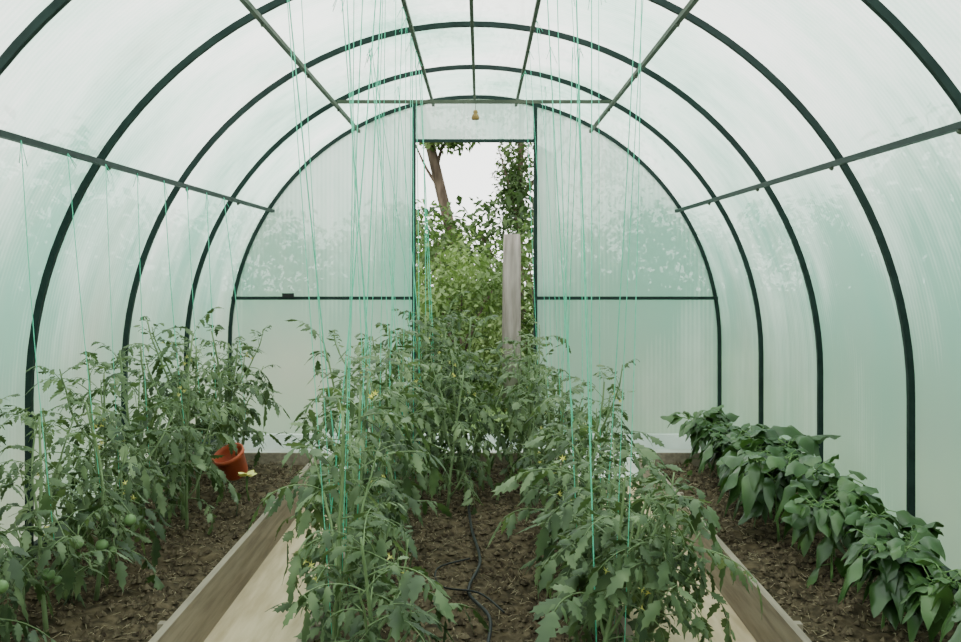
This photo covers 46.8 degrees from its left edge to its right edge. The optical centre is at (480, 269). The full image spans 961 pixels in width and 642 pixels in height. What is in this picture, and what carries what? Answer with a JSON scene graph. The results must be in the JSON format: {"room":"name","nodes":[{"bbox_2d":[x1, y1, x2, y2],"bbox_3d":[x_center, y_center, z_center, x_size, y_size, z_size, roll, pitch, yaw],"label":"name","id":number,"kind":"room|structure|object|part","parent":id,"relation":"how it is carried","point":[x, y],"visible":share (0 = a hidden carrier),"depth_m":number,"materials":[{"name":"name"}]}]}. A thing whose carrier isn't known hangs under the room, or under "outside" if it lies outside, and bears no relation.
{"room":"greenhouse","nodes":[
{"label":"greenhouse","id":0,"kind":"room"},
{"bbox_2d":[227,95,721,444],"bbox_3d":[-0.035,0.003,6.740,3.000,2.135,0.001,0,0,0],"label":"wall","id":1,"kind":"structure","parent":0,"point":[676,342],"depth_m":6.74,"materials":[{"name":"white plastic"}]},
{"bbox_2d":[0,0,960,594],"bbox_3d":[-0.035,0.003,2.740,3.000,2.135,8.000,0,0,0],"label":"cover","id":2,"kind":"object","parent":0,"point":[76,81],"depth_m":4.11,"materials":[{"name":"white plastic"}]},
{"bbox_2d":[204,449,756,641],"bbox_3d":[-0.035,1.095,2.765,3.000,0.050,8.050,0,0,0],"label":"floor","id":3,"kind":"structure","parent":0,"point":[246,619],"depth_m":3.50,"materials":[{"name":"beige concrete"}]},
{"bbox_2d":[0,452,321,641],"bbox_3d":[-1.151,0.993,2.305,0.708,0.155,6.531,0,0,0],"label":"raised bed","id":4,"kind":"object","parent":3,"relation":"on","point":[201,574],"visible":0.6,"depth_m":3.56,"materials":[{"name":"brown soil"}]},
{"bbox_2d":[0,407,55,641],"bbox_3d":[-1.211,0.666,2.606,0.461,0.691,0.456,0,0,0],"label":"plant","id":5,"kind":"object","parent":4,"relation":"on","point":[12,569],"visible":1,"depth_m":2.63,"materials":[{"name":"green plant"}]},
{"bbox_2d":[0,393,57,620],"bbox_3d":[-1.286,0.646,2.790,0.364,0.678,0.386,0,0,10],"label":"plant","id":6,"kind":"object","parent":4,"relation":"on","point":[26,536],"visible":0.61,"depth_m":2.86,"materials":[{"name":"green plant"}]},
{"bbox_2d":[0,401,117,604],"bbox_3d":[-1.280,0.681,3.227,0.361,0.596,0.376,0,0,-39],"label":"plant","id":7,"kind":"object","parent":4,"relation":"on","point":[87,498],"visible":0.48,"depth_m":3.25,"materials":[{"name":"green plant"}]},
{"bbox_2d":[0,408,133,641],"bbox_3d":[-1.190,0.681,2.997,0.413,0.599,0.481,0,0,-40],"label":"plant","id":8,"kind":"object","parent":4,"relation":"on","point":[66,574],"visible":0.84,"depth_m":2.96,"materials":[{"name":"green plant"}]},
{"bbox_2d":[48,393,165,607],"bbox_3d":[-1.102,0.725,3.275,0.360,0.716,0.410,0,0,-26],"label":"plant","id":9,"kind":"object","parent":4,"relation":"on","point":[130,519],"visible":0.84,"depth_m":3.28,"materials":[{"name":"green plant"}]},
{"bbox_2d":[14,351,202,569],"bbox_3d":[-1.201,0.625,3.644,0.560,0.713,0.395,0,0,-10],"label":"plant","id":10,"kind":"object","parent":4,"relation":"on","point":[146,476],"visible":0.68,"depth_m":3.59,"materials":[{"name":"green plant"}]},
{"bbox_2d":[60,365,174,558],"bbox_3d":[-1.194,0.647,3.654,0.404,0.666,0.421,0,0,17],"label":"plant","id":11,"kind":"object","parent":4,"relation":"on","point":[149,434],"visible":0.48,"depth_m":3.64,"materials":[{"name":"green plant"}]},
{"bbox_2d":[81,341,223,535],"bbox_3d":[-1.180,0.639,3.925,0.424,0.779,0.531,0,0,-36],"label":"plant","id":12,"kind":"object","parent":4,"relation":"on","point":[174,460],"visible":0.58,"depth_m":3.92,"materials":[{"name":"green plant"}]},
{"bbox_2d":[90,337,222,523],"bbox_3d":[-1.257,0.640,4.328,0.486,0.760,0.449,0,0,-11],"label":"plant","id":13,"kind":"object","parent":4,"relation":"on","point":[198,395],"visible":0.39,"depth_m":4.30,"materials":[{"name":"green plant"}]},
{"bbox_2d":[116,306,243,519],"bbox_3d":[-1.141,0.590,4.354,0.404,0.887,0.544,0,0,8],"label":"plant","id":14,"kind":"object","parent":4,"relation":"on","point":[236,496],"visible":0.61,"depth_m":4.36,"materials":[{"name":"green plant"}]},
{"bbox_2d":[124,354,252,534],"bbox_3d":[-1.081,0.642,4.011,0.405,0.702,0.351,0,0,-37],"label":"plant","id":15,"kind":"object","parent":4,"relation":"on","point":[171,507],"visible":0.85,"depth_m":4.00,"materials":[{"name":"green plant"}]},
{"bbox_2d":[134,323,258,505],"bbox_3d":[-1.193,0.602,4.560,0.454,0.787,0.394,0,0,-30],"label":"plant","id":16,"kind":"object","parent":4,"relation":"on","point":[241,414],"visible":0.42,"depth_m":4.53,"materials":[{"name":"green plant"}]},
{"bbox_2d":[148,324,283,484],"bbox_3d":[-1.193,0.625,4.985,0.497,0.751,0.386,0,0,32],"label":"plant","id":17,"kind":"object","parent":4,"relation":"on","point":[260,398],"visible":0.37,"depth_m":5.00,"materials":[{"name":"green plant"}]},
{"bbox_2d":[212,443,247,480],"bbox_3d":[-1.063,0.816,4.706,0.145,0.155,0.151,0,0,0],"label":"flowerpot","id":18,"kind":"object","parent":4,"relation":"on","point":[231,465],"visible":0.87,"depth_m":4.69,"materials":[{"name":"ceramic"}]},
{"bbox_2d":[190,325,281,474],"bbox_3d":[-1.146,0.624,5.130,0.427,0.741,0.370,0,0,37],"label":"plant","id":19,"kind":"object","parent":4,"relation":"on","point":[227,394],"visible":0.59,"depth_m":5.11,"materials":[{"name":"green plant"}]},
{"bbox_2d":[188,339,290,468],"bbox_3d":[-1.167,0.673,5.332,0.404,0.684,0.437,0,0,-38],"label":"plant","id":20,"kind":"object","parent":4,"relation":"on","point":[251,411],"visible":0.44,"depth_m":5.32,"materials":[{"name":"green plant"}]},
{"bbox_2d":[238,470,256,500],"bbox_3d":[-0.965,0.907,4.598,0.076,0.148,0.085,0,0,42],"label":"flower","id":21,"kind":"object","parent":4,"relation":"on","point":[249,473],"visible":0.95,"depth_m":4.61,"materials":[{"name":"yellow plant"}]},
{"bbox_2d":[296,452,633,641],"bbox_3d":[-0.035,0.993,2.305,0.840,0.155,6.531,0,0,0],"label":"raised bed","id":22,"kind":"object","parent":3,"relation":"on","point":[442,539],"visible":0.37,"depth_m":3.66,"materials":[{"name":"brown soil"}]},
{"bbox_2d":[247,395,420,641],"bbox_3d":[-0.334,0.658,2.651,0.424,0.719,0.460,0,0,9],"label":"plant","id":23,"kind":"object","parent":22,"relation":"on","point":[299,560],"visible":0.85,"depth_m":2.60,"materials":[{"name":"green plant"}]},
{"bbox_2d":[275,449,396,597],"bbox_3d":[-0.406,0.793,3.313,0.359,0.505,0.476,0,0,-45],"label":"plant","id":24,"kind":"object","parent":22,"relation":"on","point":[288,535],"visible":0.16,"depth_m":3.29,"materials":[{"name":"green plant"}]},
{"bbox_2d":[266,319,449,604],"bbox_3d":[-0.401,0.565,3.301,0.455,0.848,0.483,0,0,-32],"label":"plant","id":25,"kind":"object","parent":22,"relation":"on","point":[387,435],"visible":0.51,"depth_m":3.26,"materials":[{"name":"green plant"}]},
{"bbox_2d":[290,352,451,641],"bbox_3d":[-0.356,0.617,2.912,0.505,0.824,0.375,0,0,32],"label":"plant","id":26,"kind":"object","parent":22,"relation":"on","point":[354,498],"visible":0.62,"depth_m":2.89,"materials":[{"name":"green plant"}]},
{"bbox_2d":[288,340,454,545],"bbox_3d":[-0.389,0.638,3.819,0.533,0.782,0.426,0,0,27],"label":"plant","id":27,"kind":"object","parent":22,"relation":"on","point":[406,486],"visible":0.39,"depth_m":3.79,"materials":[{"name":"green plant"}]},
{"bbox_2d":[295,367,452,588],"bbox_3d":[-0.328,0.663,3.491,0.440,0.701,0.354,0,0,6],"label":"plant","id":28,"kind":"object","parent":22,"relation":"on","point":[434,477],"visible":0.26,"depth_m":3.52,"materials":[{"name":"green plant"}]},
{"bbox_2d":[320,329,439,523],"bbox_3d":[-0.395,0.609,4.269,0.445,0.772,0.386,0,0,9],"label":"plant","id":29,"kind":"object","parent":22,"relation":"on","point":[421,422],"visible":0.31,"depth_m":4.23,"materials":[{"name":"green plant"}]},
{"bbox_2d":[282,505,489,641],"bbox_3d":[-0.251,0.780,2.482,0.500,0.490,0.418,0,0,20],"label":"plant","id":30,"kind":"object","parent":22,"relation":"on","point":[409,587],"visible":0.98,"depth_m":2.42,"materials":[{"name":"green plant"}]},
{"bbox_2d":[342,344,454,530],"bbox_3d":[-0.299,0.626,4.009,0.431,0.710,0.449,0,0,19],"label":"plant","id":31,"kind":"object","parent":22,"relation":"on","point":[404,409],"visible":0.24,"depth_m":3.98,"materials":[{"name":"green plant"}]},
{"bbox_2d":[339,322,468,496],"bbox_3d":[-0.300,0.600,4.625,0.599,0.763,0.423,0,0,-14],"label":"plant","id":32,"kind":"object","parent":22,"relation":"on","point":[437,418],"visible":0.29,"depth_m":4.55,"materials":[{"name":"green plant"}]},
{"bbox_2d":[353,329,477,492],"bbox_3d":[-0.309,0.640,4.888,0.486,0.759,0.448,0,0,42],"label":"plant","id":33,"kind":"object","parent":22,"relation":"on","point":[427,383],"visible":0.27,"depth_m":4.85,"materials":[{"name":"green plant"}]},
{"bbox_2d":[384,291,477,460],"bbox_3d":[-0.213,0.546,5.377,0.476,0.887,0.505,0,0,-36],"label":"plant","id":34,"kind":"object","parent":22,"relation":"on","point":[454,299],"visible":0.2,"depth_m":5.38,"materials":[{"name":"green plant"}]},
{"bbox_2d":[384,310,480,471],"bbox_3d":[-0.197,0.583,5.105,0.627,0.800,0.443,0,0,-38],"label":"plant","id":35,"kind":"object","parent":22,"relation":"on","point":[418,322],"visible":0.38,"depth_m":5.01,"materials":[{"name":"green plant"}]},
{"bbox_2d":[376,310,489,471],"bbox_3d":[-0.191,0.609,5.196,0.383,0.843,0.516,0,0,44],"label":"plant","id":36,"kind":"object","parent":22,"relation":"on","point":[431,329],"visible":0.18,"depth_m":5.21,"materials":[{"name":"green plant"}]},
{"bbox_2d":[397,350,501,514],"bbox_3d":[-0.105,0.671,4.497,0.428,0.698,0.318,0,0,-14],"label":"plant","id":37,"kind":"object","parent":22,"relation":"on","point":[467,493],"visible":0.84,"depth_m":4.50,"materials":[{"name":"green plant"}]},
{"bbox_2d":[409,317,506,479],"bbox_3d":[-0.101,0.605,5.175,0.450,0.780,0.390,0,0,41],"label":"plant","id":38,"kind":"object","parent":22,"relation":"on","point":[488,376],"visible":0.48,"depth_m":5.14,"materials":[{"name":"green plant"}]},
{"bbox_2d":[411,344,515,490],"bbox_3d":[-0.055,0.650,4.754,0.518,0.660,0.366,0,0,-12],"label":"plant","id":39,"kind":"object","parent":22,"relation":"on","point":[485,419],"visible":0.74,"depth_m":4.71,"materials":[{"name":"green plant"}]},
{"bbox_2d":[434,466,504,641],"bbox_3d":[-0.038,0.939,3.300,0.211,0.023,4.200,0,0,0],"label":"hose","id":40,"kind":"object","parent":22,"relation":"on","point":[468,590],"visible":0.88,"depth_m":3.29,"materials":[{"name":"black rubber"}]},
{"bbox_2d":[429,310,517,466],"bbox_3d":[-0.027,0.590,5.402,0.476,0.785,0.496,0,0,-8],"label":"plant","id":41,"kind":"object","parent":22,"relation":"on","point":[481,324],"visible":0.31,"depth_m":5.35,"materials":[{"name":"green plant"}]},
{"bbox_2d":[482,312,575,502],"bbox_3d":[0.249,0.584,4.649,0.460,0.808,0.434,0,0,-24],"label":"plant","id":42,"kind":"object","parent":22,"relation":"on","point":[532,387],"visible":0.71,"depth_m":4.60,"materials":[{"name":"green plant"}]},
{"bbox_2d":[493,340,570,480],"bbox_3d":[0.233,0.659,4.932,0.359,0.710,0.446,0,0,16],"label":"plant","id":43,"kind":"object","parent":22,"relation":"on","point":[506,429],"visible":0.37,"depth_m":4.92,"materials":[{"name":"green plant"}]},
{"bbox_2d":[495,331,574,463],"bbox_3d":[0.270,0.641,5.430,0.411,0.678,0.428,0,0,20],"label":"plant","id":44,"kind":"object","parent":22,"relation":"on","point":[519,332],"visible":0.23,"depth_m":5.43,"materials":[{"name":"green plant"}]},
{"bbox_2d":[480,337,592,466],"bbox_3d":[0.266,0.665,5.154,0.489,0.718,0.391,0,0,43],"label":"plant","id":45,"kind":"object","parent":22,"relation":"on","point":[505,338],"visible":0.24,"depth_m":5.18,"materials":[{"name":"green plant"}]},
{"bbox_2d":[507,366,603,518],"bbox_3d":[0.293,0.694,4.344,0.408,0.635,0.373,0,0,-24],"label":"plant","id":46,"kind":"object","parent":22,"relation":"on","point":[537,417],"visible":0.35,"depth_m":4.32,"materials":[{"name":"green plant"}]},
{"bbox_2d":[525,377,603,529],"bbox_3d":[0.310,0.684,4.083,0.327,0.591,0.463,0,0,30],"label":"plant","id":47,"kind":"object","parent":22,"relation":"on","point":[542,408],"visible":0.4,"depth_m":4.01,"materials":[{"name":"green plant"}]},
{"bbox_2d":[486,424,670,614],"bbox_3d":[0.317,0.749,3.260,0.553,0.570,0.499,0,0,-29],"label":"plant","id":48,"kind":"object","parent":22,"relation":"on","point":[510,521],"visible":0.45,"depth_m":3.22,"materials":[{"name":"green plant"}]},
{"bbox_2d":[525,423,642,579],"bbox_3d":[0.300,0.763,3.513,0.414,0.568,0.530,0,0,-31],"label":"plant","id":49,"kind":"object","parent":22,"relation":"on","point":[563,492],"visible":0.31,"depth_m":3.44,"materials":[{"name":"green plant"}]},
{"bbox_2d":[512,409,663,536],"bbox_3d":[0.369,0.747,3.870,0.492,0.533,0.495,0,0,-30],"label":"plant","id":50,"kind":"object","parent":22,"relation":"on","point":[536,443],"visible":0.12,"depth_m":3.83,"materials":[{"name":"green plant"}]},
{"bbox_2d":[545,359,649,525],"bbox_3d":[0.386,0.642,3.768,0.350,0.700,0.404,0,0,-14],"label":"plant","id":51,"kind":"object","parent":22,"relation":"on","point":[607,411],"visible":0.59,"depth_m":3.75,"materials":[{"name":"green plant"}]},
{"bbox_2d":[515,448,704,615],"bbox_3d":[0.458,0.809,3.366,0.482,0.572,0.530,0,0,-39],"label":"plant","id":52,"kind":"object","parent":22,"relation":"on","point":[644,461],"visible":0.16,"depth_m":3.34,"materials":[{"name":"green plant"}]},
{"bbox_2d":[530,428,695,641],"bbox_3d":[0.334,0.785,2.976,0.414,0.691,0.445,0,0,-7],"label":"plant","id":53,"kind":"object","parent":22,"relation":"on","point":[541,543],"visible":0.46,"depth_m":2.90,"materials":[{"name":"green plant"}]},
{"bbox_2d":[529,459,720,641],"bbox_3d":[0.350,0.771,2.638,0.442,0.626,0.555,0,0,10],"label":"plant","id":54,"kind":"object","parent":22,"relation":"on","point":[566,604],"visible":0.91,"depth_m":2.63,"materials":[{"name":"green plant"}]},
{"bbox_2d":[547,471,726,641],"bbox_3d":[0.419,0.781,3.024,0.490,0.503,0.380,0,0,11],"label":"plant","id":55,"kind":"object","parent":22,"relation":"on","point":[716,547],"visible":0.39,"depth_m":2.95,"materials":[{"name":"green plant"}]},
{"bbox_2d":[567,478,762,641],"bbox_3d":[0.449,0.756,2.744,0.481,0.512,0.418,0,0,-11],"label":"plant","id":56,"kind":"object","parent":22,"relation":"on","point":[622,578],"visible":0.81,"depth_m":2.68,"materials":[{"name":"green plant"}]},
{"bbox_2d":[233,433,707,448],"bbox_3d":[-0.035,1.028,6.668,2.920,0.085,0.055,0,0,0],"label":"trim","id":57,"kind":"structure","parent":3,"relation":"on","point":[670,440],"depth_m":6.64,"materials":[{"name":"white plastic"}]},
{"bbox_2d":[0,0,960,590],"bbox_3d":[-0.035,0.005,2.740,2.992,2.130,8.022,0,0,0],"label":"frame","id":58,"kind":"object","parent":3,"relation":"on","point":[35,26],"visible":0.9,"depth_m":4.73,"materials":[{"name":"green metal"}]},
{"bbox_3d":[-1.520,0.950,2.740,0.022,0.040,8.000,0,0,0],"label":"rail","id":59,"kind":"part","parent":58,"relation":"part of","materials":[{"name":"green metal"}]},
{"bbox_2d":[19,0,642,641],"bbox_3d":[-0.413,-0.030,4.148,1.706,1.900,3.194,0,0,0],"label":"twine","id":60,"kind":"object","parent":58,"relation":"hanging from","point":[354,158],"visible":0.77,"depth_m":3.61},
{"bbox_3d":[-0.035,0.039,6.718,2.940,2.063,0.030,0,0,0],"label":"frame","id":61,"kind":"part","parent":58,"relation":"part of","materials":[{"name":"green metal"}]},
{"bbox_2d":[472,104,478,119],"bbox_3d":[-0.030,-0.955,6.620,0.048,0.120,0.047,0,0,0],"label":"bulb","id":62,"kind":"object","parent":58,"relation":"attached to","point":[475,116],"visible":1,"depth_m":6.61,"materials":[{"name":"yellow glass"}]},
{"bbox_3d":[1.450,0.950,2.740,0.022,0.040,8.000,0,0,0],"label":"rail","id":63,"kind":"part","parent":58,"relation":"part of","materials":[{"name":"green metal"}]},
{"bbox_2d":[639,452,956,641],"bbox_3d":[1.115,0.993,2.305,0.640,0.155,6.531,0,0,0],"label":"raised bed","id":64,"kind":"object","parent":3,"relation":"on","point":[793,611],"visible":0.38,"depth_m":3.43,"materials":[{"name":"brown soil"}]},
{"bbox_2d":[660,404,739,470],"bbox_3d":[1.108,0.845,5.400,0.339,0.386,0.322,0,0,-30],"label":"plant","id":65,"kind":"object","parent":64,"relation":"on","point":[688,428],"visible":0.71,"depth_m":5.35,"materials":[{"name":"green plant"}]},
{"bbox_2d":[691,413,750,471],"bbox_3d":[1.153,0.818,5.146,0.283,0.321,0.306,0,0,-31],"label":"plant","id":66,"kind":"object","parent":64,"relation":"on","point":[706,433],"visible":0.34,"depth_m":5.14,"materials":[{"name":"green plant"}]},
{"bbox_2d":[698,426,755,478],"bbox_3d":[1.099,0.835,4.896,0.282,0.287,0.343,0,0,10],"label":"plant","id":67,"kind":"object","parent":64,"relation":"on","point":[712,448],"visible":0.37,"depth_m":4.83,"materials":[{"name":"green plant"}]},
{"bbox_2d":[722,434,806,453],"bbox_3d":[1.191,0.877,4.588,0.424,0.395,0.327,0,0,36],"label":"plant","id":68,"kind":"object","parent":64,"relation":"on","point":[776,442],"visible":0.04,"depth_m":4.56,"materials":[{"name":"green plant"}]},
{"bbox_2d":[716,445,821,541],"bbox_3d":[1.039,0.807,4.000,0.366,0.348,0.416,0,0,15],"label":"plant","id":69,"kind":"object","parent":64,"relation":"on","point":[760,487],"visible":0.86,"depth_m":3.92,"materials":[{"name":"green plant"}]},
{"bbox_2d":[716,424,840,518],"bbox_3d":[1.173,0.799,4.348,0.523,0.364,0.428,0,0,0],"label":"plant","id":70,"kind":"object","parent":64,"relation":"on","point":[765,435],"visible":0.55,"depth_m":4.35,"materials":[{"name":"green plant"}]},
{"bbox_2d":[774,454,877,556],"bbox_3d":[1.149,0.787,3.719,0.341,0.386,0.329,0,0,-32],"label":"plant","id":71,"kind":"object","parent":64,"relation":"on","point":[798,469],"visible":0.49,"depth_m":3.66,"materials":[{"name":"green plant"}]},
{"bbox_2d":[781,476,884,587],"bbox_3d":[1.108,0.848,3.501,0.314,0.377,0.334,0,0,12],"label":"plant","id":72,"kind":"object","parent":64,"relation":"on","point":[828,515],"visible":0.91,"depth_m":3.44,"materials":[{"name":"green plant"}]},
{"bbox_2d":[837,524,946,629],"bbox_3d":[1.117,0.835,2.989,0.282,0.287,0.343,0,0,23],"label":"plant","id":73,"kind":"object","parent":64,"relation":"on","point":[889,561],"visible":0.93,"depth_m":2.90,"materials":[{"name":"green plant"}]},
{"bbox_2d":[841,494,943,592],"bbox_3d":[1.195,0.820,3.227,0.279,0.317,0.303,0,0,24],"label":"plant","id":74,"kind":"object","parent":64,"relation":"on","point":[907,524],"visible":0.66,"depth_m":3.22,"materials":[{"name":"green plant"}]},
{"bbox_2d":[899,549,960,641],"bbox_3d":[1.184,0.888,2.728,0.290,0.350,0.376,0,0,-22],"label":"plant","id":75,"kind":"object","parent":64,"relation":"on","point":[930,601],"visible":0.95,"depth_m":2.71,"materials":[{"name":"green plant"}]},
{"bbox_2d":[943,582,960,641],"bbox_3d":[1.148,0.846,2.401,0.311,0.265,0.381,0,0,42],"label":"plant","id":76,"kind":"object","parent":64,"relation":"on","point":[955,616],"visible":1,"depth_m":2.49,"materials":[{"name":"green plant"}]},
{"label":"outside","id":77,"kind":"structure","parent":0,"visible":0},
{"bbox_2d":[229,291,532,432],"bbox_3d":[-0.035,1.130,15.000,80.000,0.001,90.000,0,0,0],"label":"ground","id":78,"kind":"structure","parent":77,"point":[525,293],"depth_m":9.33,"materials":[{"name":"green plant"}]},
{"bbox_2d":[362,107,480,362],"bbox_3d":[-0.719,-1.682,13.504,2.321,5.643,2.258,0,0,-41],"label":"leaning tree","id":79,"kind":"object","parent":78,"relation":"on","point":[436,176],"visible":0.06,"depth_m":13.45,"materials":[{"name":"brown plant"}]},
{"bbox_2d":[416,242,524,411],"bbox_3d":[-0.527,0.457,8.976,1.113,1.466,1.942,0,0,42],"label":"shrub","id":80,"kind":"object","parent":78,"relation":"on","point":[482,297],"visible":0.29,"depth_m":9.11,"materials":[{"name":"green plant"}]},
{"bbox_2d":[416,199,532,389],"bbox_3d":[0.005,0.251,10.192,2.773,1.838,1.210,0,0,18],"label":"shrub","id":81,"kind":"object","parent":78,"relation":"on","point":[431,233],"visible":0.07,"depth_m":10.17,"materials":[{"name":"green plant"}]},
{"bbox_2d":[229,180,721,374],"bbox_3d":[0.182,0.048,11.651,13.034,2.372,2.019,0,0,0],"label":"hedge","id":82,"kind":"object","parent":78,"relation":"on","point":[506,224],"visible":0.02,"depth_m":11.56,"materials":[{"name":"green plant"}]},
{"bbox_2d":[502,234,520,409],"bbox_3d":[0.255,0.420,9.000,0.161,1.421,0.160,0,0,0],"label":"fence post","id":83,"kind":"object","parent":78,"relation":"on","point":[511,291],"visible":0.79,"depth_m":8.94,"materials":[{"name":"grey wood"}]},
{"bbox_2d":[488,111,632,327],"bbox_3d":[1.111,-1.150,12.699,2.134,4.561,1.269,0,0,-18],"label":"slender tree","id":84,"kind":"object","parent":78,"relation":"on","point":[513,174],"visible":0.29,"depth_m":12.49,"materials":[{"name":"green plant"}]}
]}

